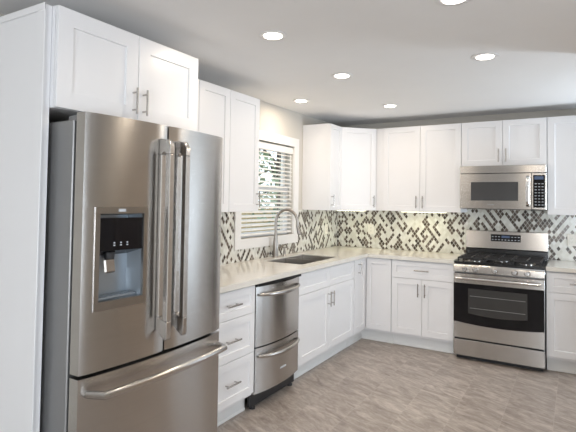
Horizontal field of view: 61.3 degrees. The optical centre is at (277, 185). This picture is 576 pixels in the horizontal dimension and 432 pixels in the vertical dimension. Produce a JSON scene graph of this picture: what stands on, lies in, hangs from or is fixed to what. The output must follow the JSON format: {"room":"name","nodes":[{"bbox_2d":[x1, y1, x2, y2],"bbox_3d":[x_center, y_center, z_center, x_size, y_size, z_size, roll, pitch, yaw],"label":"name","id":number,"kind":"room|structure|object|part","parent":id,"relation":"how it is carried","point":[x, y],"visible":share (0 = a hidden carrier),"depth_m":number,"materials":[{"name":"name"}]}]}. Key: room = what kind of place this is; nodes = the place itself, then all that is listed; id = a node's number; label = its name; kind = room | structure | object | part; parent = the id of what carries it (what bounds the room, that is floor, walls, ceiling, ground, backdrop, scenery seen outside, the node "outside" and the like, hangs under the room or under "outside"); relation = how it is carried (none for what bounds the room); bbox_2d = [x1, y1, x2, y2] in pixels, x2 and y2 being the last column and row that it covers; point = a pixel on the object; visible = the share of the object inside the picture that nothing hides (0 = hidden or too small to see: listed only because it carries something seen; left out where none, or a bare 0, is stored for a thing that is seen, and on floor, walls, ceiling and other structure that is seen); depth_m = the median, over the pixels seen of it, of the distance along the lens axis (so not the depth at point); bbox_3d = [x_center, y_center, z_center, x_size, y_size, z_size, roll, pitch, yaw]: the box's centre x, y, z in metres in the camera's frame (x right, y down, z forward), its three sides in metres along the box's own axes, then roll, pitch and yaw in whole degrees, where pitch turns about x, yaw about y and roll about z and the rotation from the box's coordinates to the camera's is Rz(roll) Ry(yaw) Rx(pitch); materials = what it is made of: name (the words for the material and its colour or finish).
{"room":"kitchen","nodes":[
{"label":"kitchen","id":0,"kind":"room"},
{"bbox_2d":[0,14,326,258],"bbox_3d":[-1.561,0.304,2.418,0.150,2.390,8.500,0,-2,32],"label":"wall","id":1,"kind":"structure","parent":0,"point":[275,119],"depth_m":5.07,"materials":[{"name":"beige paint"}]},
{"bbox_2d":[49,5,197,131],"bbox_3d":[-0.960,-0.539,2.611,0.678,0.440,0.903,0,-2,32],"label":"upper cabinet","id":2,"kind":"object","parent":1,"relation":"attached to","point":[97,66],"visible":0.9,"depth_m":2.34,"materials":[{"name":"white paint"}]},
{"bbox_3d":[-0.829,-0.548,2.265,0.019,0.437,0.448,0,-2,32],"label":"door","id":3,"kind":"part","parent":2,"relation":"part of","materials":[{"name":"white paint"}]},
{"bbox_3d":[-0.706,-0.421,2.411,0.038,0.130,0.011,0,-2,32],"label":"handle","id":4,"kind":"part","parent":2,"relation":"part of","materials":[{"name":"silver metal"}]},
{"bbox_3d":[-0.672,-0.419,2.467,0.038,0.130,0.011,0,-2,32],"label":"handle","id":5,"kind":"part","parent":2,"relation":"part of","materials":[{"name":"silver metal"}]},
{"bbox_3d":[-0.593,-0.532,2.650,0.019,0.437,0.449,0,-2,32],"label":"door","id":6,"kind":"part","parent":2,"relation":"part of","materials":[{"name":"white paint"}]},
{"bbox_2d":[197,79,230,211],"bbox_3d":[-0.660,-0.274,3.392,0.368,0.912,0.681,0,-2,32],"label":"upper cabinet","id":7,"kind":"object","parent":1,"relation":"attached to","point":[213,108],"visible":0.12,"depth_m":3.51,"materials":[{"name":"white paint"}]},
{"bbox_3d":[-0.635,-0.280,3.171,0.019,0.909,0.327,0,-2,32],"label":"door","id":8,"kind":"part","parent":7,"relation":"part of","materials":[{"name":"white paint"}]},
{"bbox_2d":[228,90,259,211],"bbox_3d":[-0.379,-0.255,3.850,0.368,0.912,0.390,0,-2,32],"label":"upper cabinet","id":9,"kind":"object","parent":1,"relation":"attached to","point":[244,109],"visible":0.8,"depth_m":3.77,"materials":[{"name":"white paint"}]},
{"bbox_2d":[234,130,298,249],"bbox_3d":[-0.134,0.029,4.700,0.145,1.084,1.106,0,-2,32],"label":"window","id":10,"kind":"structure","parent":1,"relation":"in","point":[239,243],"depth_m":4.84,"materials":[{"name":"white paint"}]},
{"bbox_3d":[-0.156,0.246,4.705,0.030,0.474,0.930,0,-2,32],"label":"sash","id":11,"kind":"part","parent":10,"relation":"part of","materials":[{"name":"white paint"}]},
{"bbox_2d":[241,141,292,236],"bbox_3d":[-0.109,0.025,4.685,0.067,0.876,0.918,0,-2,32],"label":"blind","id":12,"kind":"object","parent":10,"relation":"attached to","point":[262,145],"visible":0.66,"depth_m":4.75,"materials":[{"name":"white plastic"}]},
{"bbox_3d":[-0.121,0.454,4.675,0.050,0.018,0.914,0,-2,32],"label":"rail","id":13,"kind":"part","parent":12,"relation":"part of","materials":[{"name":"white plastic"}]},
{"bbox_3d":[-0.179,-0.188,4.737,0.030,0.474,0.930,0,-2,32],"label":"sash","id":14,"kind":"part","parent":10,"relation":"part of","materials":[{"name":"white paint"}]},
{"bbox_2d":[220,210,336,264],"bbox_3d":[-0.137,0.452,4.582,0.008,0.446,3.296,0,-2,32],"label":"tile backsplash","id":15,"kind":"structure","parent":1,"relation":"attached to","point":[312,223],"depth_m":5.19,"materials":[{"name":"tile"}]},
{"bbox_2d":[325,224,327,233],"bbox_3d":[0.570,0.506,5.716,0.008,0.114,0.072,0,-2,32],"label":"wall outlet","id":16,"kind":"object","parent":15,"relation":"attached to","point":[326,225],"visible":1,"depth_m":5.71,"materials":[{"name":"plastic"}]},
{"bbox_2d":[302,123,341,209],"bbox_3d":[0.497,-0.197,5.275,0.368,0.912,0.290,0,-2,32],"label":"upper cabinet","id":17,"kind":"object","parent":1,"relation":"attached to","point":[322,143],"visible":1,"depth_m":5.17,"materials":[{"name":"white paint"}]},
{"bbox_3d":[0.614,-0.197,5.202,0.019,0.909,0.285,0,-2,32],"label":"door","id":18,"kind":"part","parent":17,"relation":"part of","materials":[{"name":"white paint"}]},
{"bbox_2d":[0,0,575,125],"bbox_3d":[0.311,-0.958,1.319,4.500,0.120,8.800,0,-2,32],"label":"ceiling","id":19,"kind":"structure","parent":0,"point":[415,56],"depth_m":2.98,"materials":[{"name":"paint"}]},
{"bbox_2d":[259,30,286,40],"bbox_3d":[-0.028,-0.853,2.763,0.164,0.008,0.164,0,-2,32],"label":"recessed light","id":20,"kind":"object","parent":19,"relation":"in","point":[271,35],"visible":1,"depth_m":2.74,"materials":[{"name":"white paint"}]},
{"bbox_2d":[292,99,309,102],"bbox_3d":[0.214,-0.793,4.534,0.164,0.008,0.164,0,-2,32],"label":"recessed light","id":21,"kind":"object","parent":19,"relation":"in","point":[294,100],"visible":1,"depth_m":4.51,"materials":[{"name":"white paint"}]},
{"bbox_2d":[331,73,352,78],"bbox_3d":[0.475,-0.818,3.614,0.164,0.008,0.164,0,-2,32],"label":"recessed light","id":22,"kind":"object","parent":19,"relation":"in","point":[335,75],"visible":1,"depth_m":3.60,"materials":[{"name":"white paint"}]},
{"bbox_2d":[382,104,398,107],"bbox_3d":[1.083,-0.774,4.705,0.164,0.008,0.164,0,-2,32],"label":"recessed light","id":23,"kind":"object","parent":19,"relation":"in","point":[384,105],"visible":1,"depth_m":4.68,"materials":[{"name":"white paint"}]},
{"bbox_2d":[435,0,469,5],"bbox_3d":[0.806,-0.857,2.228,0.164,0.008,0.164,0,-2,32],"label":"recessed light","id":24,"kind":"object","parent":19,"relation":"in","point":[440,2],"visible":1,"depth_m":2.26,"materials":[{"name":"white paint"}]},
{"bbox_2d":[471,52,498,60],"bbox_3d":[1.317,-0.822,3.096,0.164,0.008,0.164,0,-2,32],"label":"recessed light","id":25,"kind":"object","parent":19,"relation":"in","point":[482,56],"visible":1,"depth_m":3.08,"materials":[{"name":"white paint"}]},
{"bbox_2d":[217,338,575,431],"bbox_3d":[0.273,1.551,1.240,4.500,0.120,8.800,0,-2,32],"label":"floor","id":26,"kind":"structure","parent":0,"point":[368,385],"depth_m":3.61,"materials":[{"name":"wood"}]},
{"bbox_2d":[0,2,51,431],"bbox_3d":[-1.251,0.360,2.194,0.611,2.272,0.045,0,-2,32],"label":"end panel","id":27,"kind":"object","parent":26,"relation":"on","point":[25,34],"visible":1,"depth_m":2.09,"materials":[{"name":"white paint"}]},
{"bbox_3d":[-1.243,-0.761,2.214,0.611,0.030,0.008,0,-2,32],"label":"trim","id":28,"kind":"part","parent":27,"relation":"part of","materials":[{"name":"white paint"}]},
{"bbox_2d":[40,111,226,431],"bbox_3d":[-0.842,0.612,2.521,0.906,1.802,0.910,0,-2,32],"label":"refrigerator","id":29,"kind":"object","parent":26,"relation":"on","point":[131,301],"visible":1,"depth_m":2.17,"materials":[{"name":"silver metal"}]},
{"bbox_3d":[-0.691,0.239,2.168,0.092,1.075,0.438,0,-2,32],"label":"door","id":30,"kind":"part","parent":29,"relation":"part of","materials":[{"name":"silver metal"}]},
{"bbox_3d":[-0.689,0.309,2.120,0.028,0.433,0.269,0,-2,36],"label":"dispenser frame","id":31,"kind":"part","parent":29,"relation":"part of","materials":[{"name":"metal"}]},
{"bbox_3d":[-0.707,0.221,2.136,0.077,0.165,0.227,0,-2,32],"label":"control panel","id":32,"kind":"part","parent":29,"relation":"part of","materials":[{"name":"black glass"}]},
{"bbox_3d":[-0.581,1.106,2.341,0.092,0.612,0.908,0,-2,32],"label":"freezer drawer","id":33,"kind":"part","parent":29,"relation":"part of","materials":[{"name":"silver metal"}]},
{"bbox_3d":[-0.528,0.245,2.275,0.072,0.938,0.030,0,-2,32],"label":"handle","id":34,"kind":"part","parent":29,"relation":"part of","materials":[{"name":"silver metal"}]},
{"bbox_3d":[-0.471,0.248,2.368,0.072,0.938,0.030,0,-2,32],"label":"handle","id":35,"kind":"part","parent":29,"relation":"part of","materials":[{"name":"silver metal"}]},
{"bbox_3d":[-0.451,0.255,2.559,0.092,1.075,0.460,0,-2,32],"label":"door","id":36,"kind":"part","parent":29,"relation":"part of","materials":[{"name":"silver metal"}]},
{"bbox_2d":[216,285,254,426],"bbox_3d":[-0.571,1.103,3.241,0.668,0.874,0.594,0,-2,32],"label":"base cabinet","id":37,"kind":"object","parent":26,"relation":"on","point":[237,307],"visible":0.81,"depth_m":3.18,"materials":[{"name":"white paint"}]},
{"bbox_3d":[-0.290,1.264,3.096,0.038,0.011,0.145,0,-2,32],"label":"handle","id":38,"kind":"part","parent":37,"relation":"part of","materials":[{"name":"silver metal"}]},
{"bbox_3d":[-0.285,0.991,3.105,0.038,0.011,0.145,0,-2,32],"label":"handle","id":39,"kind":"part","parent":37,"relation":"part of","materials":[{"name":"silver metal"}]},
{"bbox_3d":[-0.282,0.765,3.112,0.038,0.011,0.145,0,-2,32],"label":"handle","id":40,"kind":"part","parent":37,"relation":"part of","materials":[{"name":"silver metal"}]},
{"bbox_3d":[-0.309,0.991,3.119,0.019,0.265,0.533,0,-2,32],"label":"drawer","id":41,"kind":"part","parent":37,"relation":"part of","materials":[{"name":"white paint"}]},
{"bbox_3d":[-0.313,1.264,3.111,0.019,0.276,0.533,0,-2,32],"label":"drawer","id":42,"kind":"part","parent":37,"relation":"part of","materials":[{"name":"white paint"}]},
{"bbox_3d":[-0.306,0.765,3.127,0.019,0.181,0.533,0,-2,32],"label":"drawer","id":43,"kind":"part","parent":37,"relation":"part of","materials":[{"name":"white paint"}]},
{"bbox_2d":[247,274,300,409],"bbox_3d":[-0.215,1.125,3.736,0.697,0.872,0.612,0,-2,32],"label":"dishwasher","id":44,"kind":"object","parent":26,"relation":"on","point":[276,339],"visible":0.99,"depth_m":3.51,"materials":[{"name":"silver metal"}]},
{"bbox_3d":[-0.042,1.493,3.615,0.024,0.092,0.606,0,-2,32],"label":"toe panel","id":45,"kind":"part","parent":44,"relation":"part of","materials":[{"name":"black plastic"}]},
{"bbox_3d":[-0.009,1.288,3.603,0.087,0.310,0.606,0,-2,32],"label":"drawer","id":46,"kind":"part","parent":44,"relation":"part of","materials":[{"name":"silver metal"}]},
{"bbox_3d":[-0.003,0.916,3.615,0.087,0.414,0.606,0,-2,32],"label":"drawer","id":47,"kind":"part","parent":44,"relation":"part of","materials":[{"name":"silver metal"}]},
{"bbox_3d":[0.042,1.194,3.575,0.090,0.033,0.568,0,-2,32],"label":"handle","id":48,"kind":"part","parent":44,"relation":"part of","materials":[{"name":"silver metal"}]},
{"bbox_3d":[0.049,0.769,3.589,0.090,0.033,0.568,0,-2,32],"label":"handle","id":49,"kind":"part","parent":44,"relation":"part of","materials":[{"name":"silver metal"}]},
{"bbox_2d":[294,261,353,378],"bbox_3d":[0.206,1.154,4.505,0.668,0.874,1.128,0,-2,32],"label":"base cabinet","id":50,"kind":"object","parent":26,"relation":"on","point":[326,295],"visible":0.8,"depth_m":4.29,"materials":[{"name":"white paint"}]},
{"bbox_3d":[0.302,1.167,4.113,0.019,0.553,0.560,0,-2,32],"label":"door","id":51,"kind":"part","parent":50,"relation":"part of","materials":[{"name":"white paint"}]},
{"bbox_3d":[0.459,1.002,4.316,0.038,0.130,0.011,0,-2,32],"label":"handle","id":52,"kind":"part","parent":50,"relation":"part of","materials":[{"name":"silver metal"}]},
{"bbox_3d":[0.597,1.186,4.592,0.019,0.553,0.559,0,-2,32],"label":"door","id":53,"kind":"part","parent":50,"relation":"part of","materials":[{"name":"white paint"}]},
{"bbox_2d":[346,257,392,346],"bbox_3d":[0.851,1.190,5.331,0.902,0.874,0.951,0,-2,32],"label":"base cabinet","id":54,"kind":"object","parent":26,"relation":"on","point":[372,276],"visible":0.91,"depth_m":5.04,"materials":[{"name":"white paint"}]},
{"bbox_2d":[220,246,462,292],"bbox_3d":[0.509,0.691,4.178,1.513,0.038,3.290,0,-2,32],"label":"countertop","id":55,"kind":"structure","parent":54,"relation":"on","point":[237,275],"depth_m":4.28,"materials":[{"name":"beige stone"}]},
{"bbox_2d":[282,246,288,255],"bbox_3d":[0.083,0.637,4.733,0.042,0.092,0.100,3,-3,-44],"label":"soap dispenser","id":56,"kind":"object","parent":55,"relation":"on","point":[284,247],"visible":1,"depth_m":4.74,"materials":[{"name":"silver metal"}]},
{"bbox_2d":[272,208,300,257],"bbox_3d":[0.088,0.446,4.624,0.281,0.467,0.080,0,-2,15],"label":"kitchen faucet","id":57,"kind":"object","parent":55,"relation":"on","point":[275,241],"visible":1,"depth_m":4.62,"materials":[{"name":"silver metal"}]},
{"bbox_3d":[0.082,0.355,4.612,0.242,0.287,0.034,0,-2,20],"label":"spout","id":58,"kind":"part","parent":57,"relation":"part of","materials":[{"name":"silver metal"}]},
{"bbox_2d":[269,255,334,264],"bbox_3d":[0.227,0.788,4.541,0.397,0.200,0.737,0,-2,32],"label":"sink","id":59,"kind":"object","parent":55,"relation":"in","point":[301,259],"visible":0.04,"depth_m":4.64,"materials":[{"name":"metal"}]},
{"bbox_3d":[0.138,0.782,4.397,0.397,0.200,0.398,0,-2,32],"label":"bowl","id":60,"kind":"part","parent":59,"relation":"part of","materials":[{"name":"metal"}]},
{"bbox_3d":[0.332,0.785,4.712,0.397,0.180,0.336,0,-2,32],"label":"bowl","id":61,"kind":"part","parent":59,"relation":"part of","materials":[{"name":"metal"}]},
{"bbox_3d":[0.833,1.114,4.977,0.019,0.731,0.308,0,-2,32],"label":"door","id":62,"kind":"part","parent":54,"relation":"part of","materials":[{"name":"white paint"}]},
{"bbox_3d":[1.046,1.120,5.044,0.265,0.731,0.019,0,-2,32],"label":"door","id":63,"kind":"part","parent":54,"relation":"part of","materials":[{"name":"white paint"}]},
{"bbox_2d":[391,259,454,353],"bbox_3d":[1.574,1.192,5.053,0.616,0.874,0.668,0,-2,32],"label":"base cabinet","id":64,"kind":"object","parent":26,"relation":"on","point":[422,309],"visible":0.87,"depth_m":4.80,"materials":[{"name":"white paint"}]},
{"bbox_3d":[1.292,1.206,4.889,0.305,0.553,0.019,0,-2,32],"label":"door","id":65,"kind":"part","parent":64,"relation":"part of","materials":[{"name":"white paint"}]},
{"bbox_3d":[1.429,0.840,4.820,0.612,0.172,0.019,0,-2,32],"label":"drawer","id":66,"kind":"part","parent":64,"relation":"part of","materials":[{"name":"white paint"}]},
{"bbox_3d":[1.554,1.205,4.728,0.305,0.553,0.019,0,-2,32],"label":"door","id":67,"kind":"part","parent":64,"relation":"part of","materials":[{"name":"white paint"}]},
{"bbox_2d":[453,229,548,370],"bbox_3d":[2.133,1.035,4.641,0.762,1.179,0.738,0,-2,32],"label":"gas range","id":68,"kind":"object","parent":26,"relation":"on","point":[500,315],"visible":0.99,"depth_m":4.41,"materials":[{"name":"silver metal"}]},
{"bbox_3d":[1.950,0.770,4.380,0.054,0.054,0.044,0,-2,32],"label":"knob","id":69,"kind":"part","parent":68,"relation":"part of","materials":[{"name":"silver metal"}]},
{"bbox_3d":[1.959,0.852,4.358,0.702,0.025,0.062,0,-2,32],"label":"handle","id":70,"kind":"part","parent":68,"relation":"part of","materials":[{"name":"metal"}]},
{"bbox_3d":[1.979,1.498,4.386,0.754,0.145,0.048,0,-2,32],"label":"storage drawer","id":71,"kind":"part","parent":68,"relation":"part of","materials":[{"name":"silver metal"}]},
{"bbox_3d":[1.984,1.113,4.397,0.754,0.597,0.049,0,-2,32],"label":"oven door","id":72,"kind":"part","parent":68,"relation":"part of","materials":[{"name":"silver metal"}]},
{"bbox_3d":[1.971,1.093,4.376,0.750,0.380,0.004,0,-2,32],"label":"door glass","id":73,"kind":"part","parent":68,"relation":"part of","materials":[{"name":"black glass"}]},
{"bbox_3d":[1.988,0.769,4.406,0.758,0.080,0.056,0,-2,32],"label":"knob panel","id":74,"kind":"part","parent":68,"relation":"part of","materials":[{"name":"silver metal"}]},
{"bbox_2d":[454,258,547,269],"bbox_3d":[2.144,0.728,4.661,0.762,0.019,0.597,0,-2,32],"label":"cooktop","id":75,"kind":"object","parent":68,"relation":"in","point":[462,262],"depth_m":4.45,"materials":[{"name":"silver metal"}]},
{"bbox_3d":[2.089,0.769,4.295,0.054,0.054,0.044,0,-2,32],"label":"knob","id":76,"kind":"part","parent":68,"relation":"part of","materials":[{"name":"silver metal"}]},
{"bbox_3d":[2.174,0.769,4.242,0.054,0.054,0.044,0,-2,32],"label":"knob","id":77,"kind":"part","parent":68,"relation":"part of","materials":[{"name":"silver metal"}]},
{"bbox_2d":[546,271,575,374],"bbox_3d":[2.706,1.187,4.358,0.500,0.874,0.668,0,-2,32],"label":"base cabinet","id":78,"kind":"object","parent":26,"relation":"on","point":[560,286],"visible":0.95,"depth_m":4.19,"materials":[{"name":"white paint"}]},
{"bbox_2d":[546,260,575,272],"bbox_3d":[2.715,0.731,4.374,0.505,0.038,0.646,0,-2,32],"label":"countertop","id":79,"kind":"structure","parent":78,"relation":"on","point":[553,265],"depth_m":4.26,"materials":[{"name":"beige stone"}]},
{"bbox_3d":[2.561,0.835,4.124,0.497,0.172,0.019,0,-2,32],"label":"drawer","id":80,"kind":"part","parent":78,"relation":"part of","materials":[{"name":"white paint"}]},
{"bbox_3d":[2.555,1.201,4.112,0.497,0.553,0.019,0,-2,32],"label":"door","id":81,"kind":"part","parent":78,"relation":"part of","materials":[{"name":"white paint"}]},
{"bbox_2d":[340,109,575,261],"bbox_3d":[2.555,0.447,4.962,4.500,2.390,0.150,0,-2,32],"label":"wall","id":82,"kind":"structure","parent":0,"point":[565,112],"depth_m":5.21,"materials":[{"name":"beige paint"}]},
{"bbox_2d":[341,127,375,210],"bbox_3d":[0.840,-0.182,5.590,0.622,0.912,0.617,0,-2,32],"label":"upper cabinet","id":83,"kind":"object","parent":82,"relation":"attached to","point":[358,179],"visible":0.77,"depth_m":5.37,"materials":[{"name":"white paint"}]},
{"bbox_2d":[376,123,466,212],"bbox_3d":[1.549,-0.180,5.301,0.909,0.912,0.368,0,-2,32],"label":"upper cabinet","id":84,"kind":"object","parent":82,"relation":"attached to","point":[418,167],"visible":0.98,"depth_m":5.16,"materials":[{"name":"white paint"}]},
{"bbox_3d":[1.337,-0.184,5.271,0.404,0.909,0.019,0,-2,32],"label":"door","id":85,"kind":"part","parent":84,"relation":"part of","materials":[{"name":"white paint"}]},
{"bbox_2d":[401,211,446,212],"bbox_3d":[1.570,0.281,5.251,0.480,0.010,0.060,0,-2,32],"label":"light","id":86,"kind":"object","parent":84,"relation":"attached to","point":[401,211],"visible":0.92,"depth_m":5.21,"materials":[{"name":"white paint"}]},
{"bbox_3d":[1.687,-0.186,5.055,0.413,0.909,0.019,0,-2,32],"label":"door","id":87,"kind":"part","parent":84,"relation":"part of","materials":[{"name":"white paint"}]},
{"bbox_2d":[337,209,575,260],"bbox_3d":[1.915,0.494,5.260,2.794,0.495,0.008,0,-2,32],"label":"tile backsplash","id":88,"kind":"structure","parent":82,"relation":"attached to","point":[398,230],"depth_m":5.33,"materials":[{"name":"tile"}]},
{"bbox_2d":[368,224,373,233],"bbox_3d":[1.098,0.510,5.751,0.072,0.114,0.008,0,-2,32],"label":"wall outlet","id":89,"kind":"object","parent":88,"relation":"attached to","point":[370,226],"visible":1,"depth_m":5.75,"materials":[{"name":"plastic"}]},
{"bbox_2d":[567,234,575,245],"bbox_3d":[2.849,0.520,4.675,0.118,0.114,0.008,0,-2,32],"label":"wall outlet","id":90,"kind":"object","parent":88,"relation":"attached to","point":[571,238],"visible":1,"depth_m":4.68,"materials":[{"name":"plastic"}]},
{"bbox_2d":[462,117,546,165],"bbox_3d":[2.266,-0.415,4.870,0.760,0.447,0.368,0,-2,32],"label":"upper cabinet","id":91,"kind":"object","parent":82,"relation":"attached to","point":[516,141],"visible":0.93,"depth_m":4.73,"materials":[{"name":"white paint"}]},
{"bbox_3d":[2.032,-0.419,4.853,0.377,0.444,0.019,0,-2,32],"label":"door","id":92,"kind":"part","parent":91,"relation":"part of","materials":[{"name":"white paint"}]},
{"bbox_2d":[460,164,546,209],"bbox_3d":[2.238,0.020,4.820,0.760,0.424,0.450,0,-2,32],"label":"microwave","id":93,"kind":"object","parent":91,"relation":"attached to","point":[504,187],"visible":0.99,"depth_m":4.65,"materials":[{"name":"silver metal"}]},
{"bbox_3d":[2.095,0.051,4.706,0.635,0.339,0.024,0,-2,32],"label":"door","id":94,"kind":"part","parent":93,"relation":"part of","materials":[{"name":"silver metal"}]},
{"bbox_3d":[2.324,0.047,4.526,0.030,0.292,0.042,0,-2,32],"label":"handle","id":95,"kind":"part","parent":93,"relation":"part of","materials":[{"name":"metal"}]},
{"bbox_3d":[2.420,0.050,4.507,0.122,0.339,0.024,0,-2,32],"label":"control panel","id":96,"kind":"part","parent":93,"relation":"part of","materials":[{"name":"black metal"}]},
{"bbox_3d":[2.356,-0.421,4.654,0.378,0.444,0.019,0,-2,32],"label":"door","id":97,"kind":"part","parent":91,"relation":"part of","materials":[{"name":"white paint"}]},
{"bbox_2d":[547,115,575,214],"bbox_3d":[2.802,-0.185,4.531,0.500,0.912,0.368,0,-2,32],"label":"upper cabinet","id":98,"kind":"object","parent":82,"relation":"attached to","point":[561,130],"visible":1,"depth_m":4.48,"materials":[{"name":"white paint"}]},
{"label":"outside","id":99,"kind":"structure","parent":0,"visible":0},
{"bbox_3d":[-3.759,2.177,12.208,13.840,0.100,26.000,0,-2,32],"label":"ground","id":100,"kind":"structure","parent":99,"visible":0},
{"bbox_2d":[241,208,276,232],"bbox_3d":[-0.105,1.392,13.517,0.122,1.659,10.794,0,-2,32],"label":"fence","id":101,"kind":"object","parent":100,"relation":"on","point":[268,208],"visible":0.02,"depth_m":12.66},
{"bbox_2d":[252,150,280,229],"bbox_3d":[0.022,0.144,9.870,1.640,3.939,1.592,0,-2,32],"label":"tree","id":102,"kind":"object","parent":100,"relation":"on","point":[265,154],"visible":0.12,"depth_m":9.70,"materials":[{"name":"green plant"}]},
{"bbox_2d":[258,149,276,208],"bbox_3d":[-0.837,0.015,16.879,3.688,4.611,3.701,0,-2,32],"label":"tree","id":103,"kind":"object","parent":100,"relation":"on","point":[270,171],"visible":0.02,"depth_m":16.94,"materials":[{"name":"green plant"}]}
]}

